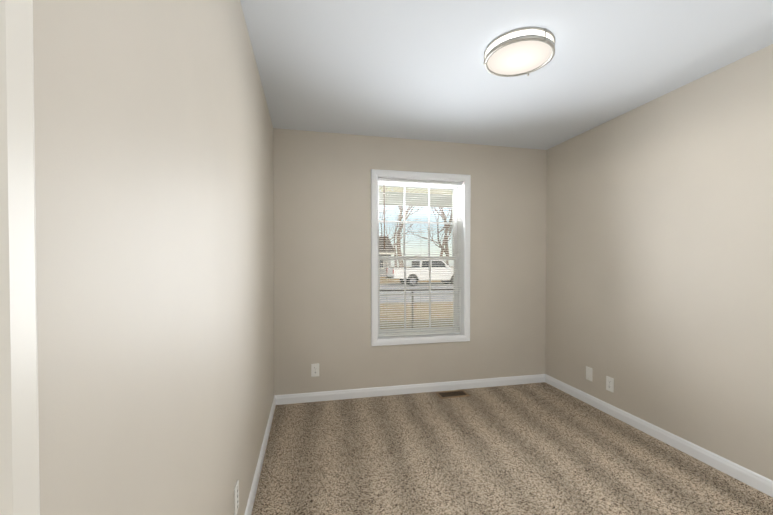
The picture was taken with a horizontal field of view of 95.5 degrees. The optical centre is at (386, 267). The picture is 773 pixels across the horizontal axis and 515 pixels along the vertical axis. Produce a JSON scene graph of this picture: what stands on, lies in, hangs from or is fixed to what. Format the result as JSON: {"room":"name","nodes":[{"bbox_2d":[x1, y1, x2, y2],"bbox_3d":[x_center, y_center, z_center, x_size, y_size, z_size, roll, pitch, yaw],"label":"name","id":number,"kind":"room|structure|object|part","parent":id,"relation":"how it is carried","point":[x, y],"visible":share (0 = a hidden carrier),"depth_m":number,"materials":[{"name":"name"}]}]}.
{"room":"empty bedroom","nodes":[
{"label":"empty bedroom","id":0,"kind":"room"},
{"bbox_2d":[33,0,273,514],"bbox_3d":[-0.635,0.030,1.034,0.200,2.440,4.586,0,1,-13],"label":"wall","id":1,"kind":"structure","parent":0,"point":[154,194],"depth_m":0.67,"materials":[{"name":"beige paint"}]},
{"bbox_2d":[0,0,39,514],"bbox_3d":[-0.272,0.216,-0.084,0.019,2.100,1.058,0,1,-13],"label":"door frame","id":2,"kind":"structure","parent":1,"relation":"attached to","point":[19,457],"depth_m":0.34,"materials":[{"name":"white paint"}]},
{"bbox_2d":[234,480,238,514],"bbox_3d":[-0.619,0.957,1.451,0.008,0.118,0.072,0,1,-13],"label":"electrical outlet","id":3,"kind":"object","parent":1,"relation":"attached to","point":[236,498],"visible":1,"depth_m":1.43,"materials":[{"name":"white plastic"}]},
{"bbox_2d":[244,395,275,514],"bbox_3d":[-0.684,1.198,1.755,0.013,0.084,2.787,0,1,-13],"label":"baseboard","id":4,"kind":"structure","parent":1,"relation":"attached to","point":[249,507],"depth_m":2.09,"materials":[{"name":"white wood"}]},
{"bbox_2d":[273,128,546,394],"bbox_3d":[0.321,-0.005,3.494,2.740,2.440,0.200,0,1,-13],"label":"wall","id":5,"kind":"structure","parent":0,"point":[322,243],"depth_m":3.29,"materials":[{"name":"beige paint"}]},
{"bbox_2d":[311,363,318,376],"bbox_3d":[-0.646,0.934,3.185,0.072,0.118,0.008,0,1,-13],"label":"outlet","id":6,"kind":"object","parent":5,"relation":"attached to","point":[314,370],"visible":1,"depth_m":3.18,"materials":[{"name":"white plastic"}]},
{"bbox_2d":[276,374,543,404],"bbox_3d":[0.339,1.174,3.407,2.670,0.084,0.013,0,1,-13],"label":"baseboard","id":7,"kind":"structure","parent":5,"relation":"attached to","point":[538,378],"depth_m":3.36,"materials":[{"name":"white wood"}]},
{"bbox_2d":[371,169,470,345],"bbox_3d":[0.322,-0.088,3.493,1.004,1.657,0.241,0,1,-13],"label":"window","id":8,"kind":"structure","parent":5,"relation":"in","point":[375,175],"depth_m":3.47,"materials":[{"name":"white"}]},
{"bbox_3d":[0.310,-0.088,3.546,0.864,1.521,0.068,0,1,-13],"label":"window sash","id":9,"kind":"part","parent":8,"relation":"part of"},
{"bbox_2d":[378,178,461,336],"bbox_3d":[0.334,-0.092,3.437,0.860,1.511,0.041,0,1,-13],"label":"mini blind","id":10,"kind":"object","parent":8,"relation":"attached to","point":[420,182],"visible":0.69,"depth_m":3.44,"materials":[{"name":"white plastic"}]},
{"bbox_2d":[240,0,772,149],"bbox_3d":[0.800,-1.255,1.336,3.140,0.120,4.586,0,1,-13],"label":"ceiling","id":11,"kind":"structure","parent":0,"point":[411,69],"depth_m":2.05,"materials":[{"name":"white paint"}]},
{"bbox_2d":[483,27,554,76],"bbox_3d":[0.729,-1.166,1.931,0.362,0.074,0.368,0,1,-13],"label":"lamp","id":12,"kind":"object","parent":11,"relation":"attached to","point":[520,51],"visible":1,"depth_m":1.87,"materials":[{"name":"silver metal"}]},
{"bbox_2d":[251,382,772,514],"bbox_3d":[0.800,1.305,1.373,3.140,0.120,4.586,0,1,-13],"label":"floor","id":13,"kind":"structure","parent":0,"point":[543,448],"depth_m":2.21,"materials":[{"name":"carpet"}]},
{"bbox_2d":[436,390,469,398],"bbox_3d":[0.633,1.213,3.355,0.292,0.007,0.150,0,1,-13],"label":"air vent register","id":14,"kind":"object","parent":13,"relation":"on","point":[452,394],"visible":1,"depth_m":3.35,"materials":[{"name":"brown metal"}]},
{"bbox_2d":[545,44,772,480],"bbox_3d":[2.234,0.021,1.675,0.200,2.440,4.586,0,1,-13],"label":"wall","id":15,"kind":"structure","parent":0,"point":[659,260],"depth_m":2.38,"materials":[{"name":"beige paint"}]},
{"bbox_2d":[586,366,591,380],"bbox_3d":[1.806,0.950,3.129,0.007,0.118,0.072,0,1,-13],"label":"outlet","id":16,"kind":"object","parent":15,"relation":"attached to","point":[589,373],"visible":1,"depth_m":3.13,"materials":[{"name":"white plastic"}]},
{"bbox_2d":[606,376,613,392],"bbox_3d":[1.854,0.971,2.914,0.008,0.118,0.072,0,1,-13],"label":"outlet","id":17,"kind":"object","parent":15,"relation":"attached to","point":[610,384],"visible":1,"depth_m":2.91,"materials":[{"name":"white plastic"}]},
{"bbox_2d":[544,374,772,496],"bbox_3d":[2.131,1.199,1.669,0.013,0.084,4.186,0,1,-13],"label":"baseboard","id":18,"kind":"structure","parent":15,"relation":"attached to","point":[761,483],"depth_m":2.38,"materials":[{"name":"white wood"}]},
{"label":"outside","id":19,"kind":"structure","parent":0,"visible":0},
{"bbox_2d":[380,277,453,328],"bbox_3d":[-1.305,0.961,73.189,150.000,0.320,136.434,0,1,-13],"label":"ground","id":20,"kind":"structure","parent":19,"point":[401,284],"depth_m":15.46,"materials":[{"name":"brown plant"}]},
{"bbox_2d":[379,237,394,275],"bbox_3d":[-7.103,-1.677,49.145,15.000,5.678,9.650,0,1,-13],"label":"house","id":21,"kind":"structure","parent":20,"relation":"on","point":[387,242],"depth_m":47.02,"materials":[{"name":"grey"}]},
{"bbox_2d":[380,205,412,248],"bbox_3d":[-0.413,-8.163,66.101,12.766,18.188,12.938,0,1,-13],"label":"tree","id":22,"kind":"object","parent":20,"relation":"on","point":[394,230],"depth_m":67.11,"materials":[{"name":"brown plant"}]},
{"bbox_2d":[382,208,430,266],"bbox_3d":[4.303,-7.273,74.817,14.405,16.165,12.184,0,1,-13],"label":"tree","id":23,"kind":"object","parent":20,"relation":"on","point":[395,262],"depth_m":73.50,"materials":[{"name":"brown plant"}]},
{"bbox_2d":[397,206,421,266],"bbox_3d":[3.534,-6.907,34.659,12.486,16.564,13.258,0,1,-13],"label":"tree","id":24,"kind":"object","parent":20,"relation":"on","point":[399,230],"depth_m":36.04,"materials":[{"name":"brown plant"}]},
{"bbox_2d":[385,260,453,285],"bbox_3d":[3.378,0.434,28.950,6.631,2.074,2.506,0,1,-15],"label":"truck","id":25,"kind":"object","parent":20,"relation":"on","point":[426,262],"depth_m":27.92,"materials":[{"name":"white paint"}]},
{"bbox_2d":[405,207,451,264],"bbox_3d":[5.869,-5.846,38.110,9.385,14.337,13.190,0,1,-13],"label":"tree","id":26,"kind":"object","parent":20,"relation":"on","point":[445,229],"depth_m":37.70,"materials":[{"name":"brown plant"}]},
{"bbox_2d":[437,208,451,255],"bbox_3d":[9.905,-6.464,57.769,10.205,15.010,12.292,0,1,-13],"label":"tree","id":27,"kind":"object","parent":20,"relation":"on","point":[450,229],"depth_m":56.28,"materials":[{"name":"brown plant"}]},
{"bbox_3d":[0.607,1.541,5.123,14.000,0.498,2.750,0,1,-13],"label":"porch","id":28,"kind":"object","parent":20,"relation":"on","visible":0},
{"bbox_2d":[380,289,453,327],"bbox_3d":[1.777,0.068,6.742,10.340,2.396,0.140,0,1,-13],"label":"porch railing","id":29,"kind":"object","parent":28,"relation":"on","point":[415,290],"depth_m":6.45,"materials":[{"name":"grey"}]},
{"bbox_2d":[379,192,451,206],"bbox_3d":[0.312,-1.236,6.401,14.000,0.218,0.150,0,1,-13],"label":"header","id":30,"kind":"object","parent":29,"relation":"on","point":[415,202],"depth_m":6.38,"materials":[{"name":"white"}]},
{"bbox_2d":[379,186,451,194],"bbox_3d":[0.574,-1.380,5.228,14.000,0.100,3.050,0,1,-13],"label":"soffit","id":31,"kind":"structure","parent":30,"relation":"on","point":[415,190],"depth_m":6.15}
]}

